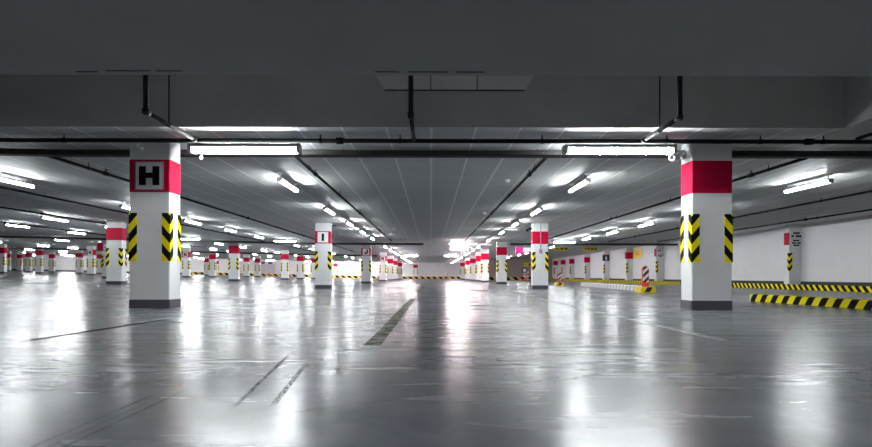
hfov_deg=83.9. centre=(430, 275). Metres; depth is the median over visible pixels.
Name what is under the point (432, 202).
ceiling
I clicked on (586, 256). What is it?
wall pier
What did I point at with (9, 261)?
column
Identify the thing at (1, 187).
pipe
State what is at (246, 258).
column
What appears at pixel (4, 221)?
ceiling lamp
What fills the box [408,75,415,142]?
pipe
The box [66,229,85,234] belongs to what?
ceiling lamp
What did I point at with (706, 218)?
column
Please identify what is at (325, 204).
ceiling lamp
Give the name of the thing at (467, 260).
column
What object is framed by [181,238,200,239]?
ceiling lamp
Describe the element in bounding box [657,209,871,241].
pipe
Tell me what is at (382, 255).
column
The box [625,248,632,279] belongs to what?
wall pier
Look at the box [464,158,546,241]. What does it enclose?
pipe
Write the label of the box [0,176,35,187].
ceiling lamp
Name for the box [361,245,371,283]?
column
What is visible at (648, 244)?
cable tray
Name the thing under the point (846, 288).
kerb
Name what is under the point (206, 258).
column
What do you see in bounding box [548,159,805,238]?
pipe
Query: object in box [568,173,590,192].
ceiling lamp
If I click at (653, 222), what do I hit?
ceiling lamp
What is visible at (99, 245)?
flag sign
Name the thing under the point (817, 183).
diffuser
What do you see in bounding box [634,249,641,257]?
wall sign
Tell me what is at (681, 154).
security camera
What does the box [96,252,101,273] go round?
column
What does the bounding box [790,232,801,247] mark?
sign
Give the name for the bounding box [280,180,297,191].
diffuser
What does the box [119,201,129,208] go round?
ceiling lamp
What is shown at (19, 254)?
column
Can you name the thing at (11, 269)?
baseboard
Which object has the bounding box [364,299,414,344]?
floor marking
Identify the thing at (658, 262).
wall pier
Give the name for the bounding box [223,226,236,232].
ceiling lamp
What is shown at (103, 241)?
column
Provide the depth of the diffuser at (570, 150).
7.10 m
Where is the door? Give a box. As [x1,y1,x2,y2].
[261,263,277,273]
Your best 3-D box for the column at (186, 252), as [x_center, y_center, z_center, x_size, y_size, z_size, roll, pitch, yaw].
[-21.098,-1.093,41.850,0.616,2.548,0.335,0,0,0]
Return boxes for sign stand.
[521,267,527,280]
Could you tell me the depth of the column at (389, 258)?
49.50 m
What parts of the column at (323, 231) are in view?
letter plate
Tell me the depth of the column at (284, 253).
41.70 m
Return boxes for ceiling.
[0,118,871,262]
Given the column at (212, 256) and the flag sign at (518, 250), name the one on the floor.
the column at (212, 256)
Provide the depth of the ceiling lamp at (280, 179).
10.02 m
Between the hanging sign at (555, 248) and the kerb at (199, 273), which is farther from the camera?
the kerb at (199, 273)
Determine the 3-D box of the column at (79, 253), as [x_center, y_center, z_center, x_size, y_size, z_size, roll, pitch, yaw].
[-37.497,-1.454,51.755,0.616,2.548,0.326,0,0,0]
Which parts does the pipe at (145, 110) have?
hanger rod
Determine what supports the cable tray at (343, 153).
hanging from the ceiling
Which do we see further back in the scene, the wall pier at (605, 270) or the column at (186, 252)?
the column at (186, 252)
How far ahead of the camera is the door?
76.86 m
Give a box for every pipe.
[0,134,871,149]
[0,186,309,250]
[0,206,184,236]
[0,221,228,250]
[49,157,354,251]
[142,75,197,141]
[295,158,391,241]
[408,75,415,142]
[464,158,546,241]
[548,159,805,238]
[608,190,871,241]
[641,76,683,142]
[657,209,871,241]
[855,132,871,140]
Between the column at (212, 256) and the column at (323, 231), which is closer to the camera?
the column at (323, 231)
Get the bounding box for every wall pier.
[217,259,219,272]
[333,262,337,274]
[413,263,417,276]
[553,258,557,278]
[561,257,565,278]
[569,256,574,278]
[584,254,589,278]
[602,251,609,279]
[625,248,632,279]
[654,246,663,280]
[784,225,800,283]
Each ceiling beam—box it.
[0,0,871,75]
[0,75,871,127]
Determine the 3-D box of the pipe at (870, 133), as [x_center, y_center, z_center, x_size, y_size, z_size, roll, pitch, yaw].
[6.104,-1.974,4.575,0.065,0.088,4.750,0,0,0]
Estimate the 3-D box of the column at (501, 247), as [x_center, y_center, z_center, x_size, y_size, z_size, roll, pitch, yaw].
[4.221,-0.741,29.055,0.616,2.548,0.326,0,0,0]
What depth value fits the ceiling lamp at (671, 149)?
7.09 m
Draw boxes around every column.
[0,244,6,272]
[7,251,11,270]
[17,252,22,270]
[25,250,32,271]
[35,247,43,273]
[49,252,55,272]
[76,250,83,273]
[87,246,95,274]
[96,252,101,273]
[102,240,105,277]
[106,220,126,284]
[128,143,180,308]
[182,248,190,277]
[204,256,208,275]
[209,251,216,276]
[228,243,239,280]
[243,255,249,276]
[255,256,260,276]
[281,250,288,279]
[297,253,303,278]
[311,255,314,278]
[315,223,335,287]
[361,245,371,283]
[379,252,386,280]
[387,256,392,279]
[393,258,397,279]
[398,261,401,278]
[460,260,464,279]
[465,258,469,279]
[470,255,475,280]
[476,252,480,281]
[481,249,488,281]
[496,242,506,283]
[531,223,548,288]
[680,144,732,309]
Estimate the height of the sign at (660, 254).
0.640 m
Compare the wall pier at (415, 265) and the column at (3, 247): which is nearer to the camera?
the column at (3, 247)
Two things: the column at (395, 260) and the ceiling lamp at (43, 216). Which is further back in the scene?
the column at (395, 260)
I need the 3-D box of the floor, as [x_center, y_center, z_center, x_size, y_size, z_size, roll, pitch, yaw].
[-32.749,-0.310,34.000,94.500,1.480,86.000,0,0,0]
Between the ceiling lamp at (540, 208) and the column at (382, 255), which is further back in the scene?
the column at (382, 255)
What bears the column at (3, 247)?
on the floor
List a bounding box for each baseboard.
[11,269,181,273]
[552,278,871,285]
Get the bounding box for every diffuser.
[43,217,67,221]
[191,147,297,153]
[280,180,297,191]
[568,148,672,153]
[569,181,587,192]
[785,181,827,192]
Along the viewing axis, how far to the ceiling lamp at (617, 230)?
21.04 m
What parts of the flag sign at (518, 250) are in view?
magenta panel, white panel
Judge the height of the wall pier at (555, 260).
2.530 m
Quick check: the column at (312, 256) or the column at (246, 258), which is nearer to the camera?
the column at (312, 256)
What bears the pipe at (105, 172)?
hanging from the ceiling
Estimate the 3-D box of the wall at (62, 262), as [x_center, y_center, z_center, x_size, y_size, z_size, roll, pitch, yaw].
[-37.297,-1.585,77.000,85.400,4.010,0.001,0,0,0]
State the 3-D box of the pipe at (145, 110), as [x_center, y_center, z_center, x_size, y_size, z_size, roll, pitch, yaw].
[-3.386,-2.486,6.344,0.077,1.143,1.246,0,0,0]
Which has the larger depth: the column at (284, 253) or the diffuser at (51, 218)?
the column at (284, 253)
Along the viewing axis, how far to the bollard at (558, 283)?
24.96 m
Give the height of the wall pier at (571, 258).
2.530 m
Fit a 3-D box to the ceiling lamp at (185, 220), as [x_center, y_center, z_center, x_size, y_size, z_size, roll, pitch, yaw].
[-8.746,-2.018,17.800,0.100,0.180,1.260,0,0,0]
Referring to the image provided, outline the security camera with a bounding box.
[669,150,685,160]
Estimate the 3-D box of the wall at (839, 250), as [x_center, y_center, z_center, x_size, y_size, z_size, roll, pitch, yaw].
[14.502,-0.751,24.500,0.001,2.550,67.000,0,0,0]
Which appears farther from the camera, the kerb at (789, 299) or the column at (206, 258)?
the column at (206, 258)
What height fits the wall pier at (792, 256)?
2.530 m
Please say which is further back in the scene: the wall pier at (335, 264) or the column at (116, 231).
the wall pier at (335, 264)
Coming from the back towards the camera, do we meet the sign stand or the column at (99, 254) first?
the column at (99, 254)
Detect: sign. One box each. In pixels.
[97,243,101,249]
[515,247,530,253]
[554,247,567,250]
[583,245,596,250]
[602,255,608,260]
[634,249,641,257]
[657,248,663,257]
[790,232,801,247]
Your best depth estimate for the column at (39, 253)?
46.30 m
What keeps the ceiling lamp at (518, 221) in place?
attached to the ceiling
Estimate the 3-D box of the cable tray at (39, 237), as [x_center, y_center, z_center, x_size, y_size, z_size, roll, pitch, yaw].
[-29.220,-2.480,28.180,57.550,1.273,0.160,0,0,0]
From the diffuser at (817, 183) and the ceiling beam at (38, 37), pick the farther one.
the diffuser at (817, 183)
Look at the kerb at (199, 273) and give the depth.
76.47 m
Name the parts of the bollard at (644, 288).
striped panel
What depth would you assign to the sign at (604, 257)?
39.37 m
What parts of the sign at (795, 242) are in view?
plate, plate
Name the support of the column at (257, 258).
on the floor
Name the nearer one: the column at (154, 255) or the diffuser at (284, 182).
the column at (154, 255)
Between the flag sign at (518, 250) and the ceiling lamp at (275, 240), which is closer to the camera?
the flag sign at (518, 250)
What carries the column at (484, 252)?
on the floor
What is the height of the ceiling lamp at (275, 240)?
0.180 m
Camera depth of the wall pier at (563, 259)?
52.20 m
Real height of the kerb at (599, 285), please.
0.172 m
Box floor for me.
[0,270,871,446]
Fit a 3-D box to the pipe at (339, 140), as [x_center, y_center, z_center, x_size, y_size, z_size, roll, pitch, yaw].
[-8.246,-2.149,7.007,43.501,0.643,0.104,0,0,0]
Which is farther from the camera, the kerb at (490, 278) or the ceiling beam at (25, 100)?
the kerb at (490, 278)
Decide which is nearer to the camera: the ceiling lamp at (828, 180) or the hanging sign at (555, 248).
the ceiling lamp at (828, 180)
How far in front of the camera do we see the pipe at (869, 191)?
13.51 m
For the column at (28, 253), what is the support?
on the floor
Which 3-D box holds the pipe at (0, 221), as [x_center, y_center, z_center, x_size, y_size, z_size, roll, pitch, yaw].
[-17.596,-2.227,29.500,0.083,0.142,29.000,0,0,0]
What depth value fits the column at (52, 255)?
58.60 m
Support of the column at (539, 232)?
on the floor
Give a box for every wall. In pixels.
[11,254,459,276]
[489,259,551,278]
[552,215,871,282]
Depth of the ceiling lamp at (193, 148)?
7.09 m
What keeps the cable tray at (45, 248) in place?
hanging from the ceiling
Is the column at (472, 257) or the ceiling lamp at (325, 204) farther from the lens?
the column at (472, 257)
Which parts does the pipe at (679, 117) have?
hanger rod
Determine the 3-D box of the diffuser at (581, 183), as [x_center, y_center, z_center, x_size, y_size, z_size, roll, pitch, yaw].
[3.104,-1.874,10.200,0.064,0.049,1.220,0,0,0]
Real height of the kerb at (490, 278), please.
0.360 m
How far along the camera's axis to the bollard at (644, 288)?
14.55 m
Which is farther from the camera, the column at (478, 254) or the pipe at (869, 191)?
the column at (478, 254)
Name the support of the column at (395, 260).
on the floor
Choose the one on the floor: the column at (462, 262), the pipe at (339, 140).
the column at (462, 262)
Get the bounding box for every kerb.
[191,272,459,278]
[489,277,549,279]
[548,278,871,291]
[581,282,653,290]
[750,294,871,309]
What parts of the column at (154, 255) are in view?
letter plate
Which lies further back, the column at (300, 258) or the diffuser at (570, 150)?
the column at (300, 258)
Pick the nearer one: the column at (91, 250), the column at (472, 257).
the column at (91, 250)
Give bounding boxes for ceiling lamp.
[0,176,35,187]
[4,221,29,227]
[40,215,68,221]
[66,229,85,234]
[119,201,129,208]
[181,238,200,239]
[183,216,201,224]
[187,137,301,154]
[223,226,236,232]
[274,238,296,241]
[277,173,298,191]
[323,203,334,214]
[511,219,519,226]
[530,204,542,215]
[562,138,676,154]
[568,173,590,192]
[606,228,618,234]
[638,219,655,226]
[783,174,833,192]
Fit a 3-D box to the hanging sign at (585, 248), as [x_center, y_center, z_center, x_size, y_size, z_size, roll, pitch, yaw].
[9.854,-1.784,29.997,0.860,0.457,0.087,0,0,0]
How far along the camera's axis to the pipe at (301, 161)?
10.69 m
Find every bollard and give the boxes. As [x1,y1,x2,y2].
[554,272,563,285]
[635,266,655,292]
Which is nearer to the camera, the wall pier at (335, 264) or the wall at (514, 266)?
the wall at (514, 266)
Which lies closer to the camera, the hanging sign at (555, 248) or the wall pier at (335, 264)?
the hanging sign at (555, 248)
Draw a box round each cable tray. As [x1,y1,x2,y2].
[0,148,871,158]
[0,236,422,244]
[7,247,377,256]
[510,241,677,245]
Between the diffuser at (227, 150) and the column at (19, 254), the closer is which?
the diffuser at (227, 150)
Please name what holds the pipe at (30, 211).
hanging from the ceiling
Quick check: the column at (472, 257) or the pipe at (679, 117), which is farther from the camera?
the column at (472, 257)
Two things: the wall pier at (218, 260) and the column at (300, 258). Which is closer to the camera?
the column at (300, 258)
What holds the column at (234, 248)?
on the floor
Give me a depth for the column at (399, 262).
64.99 m

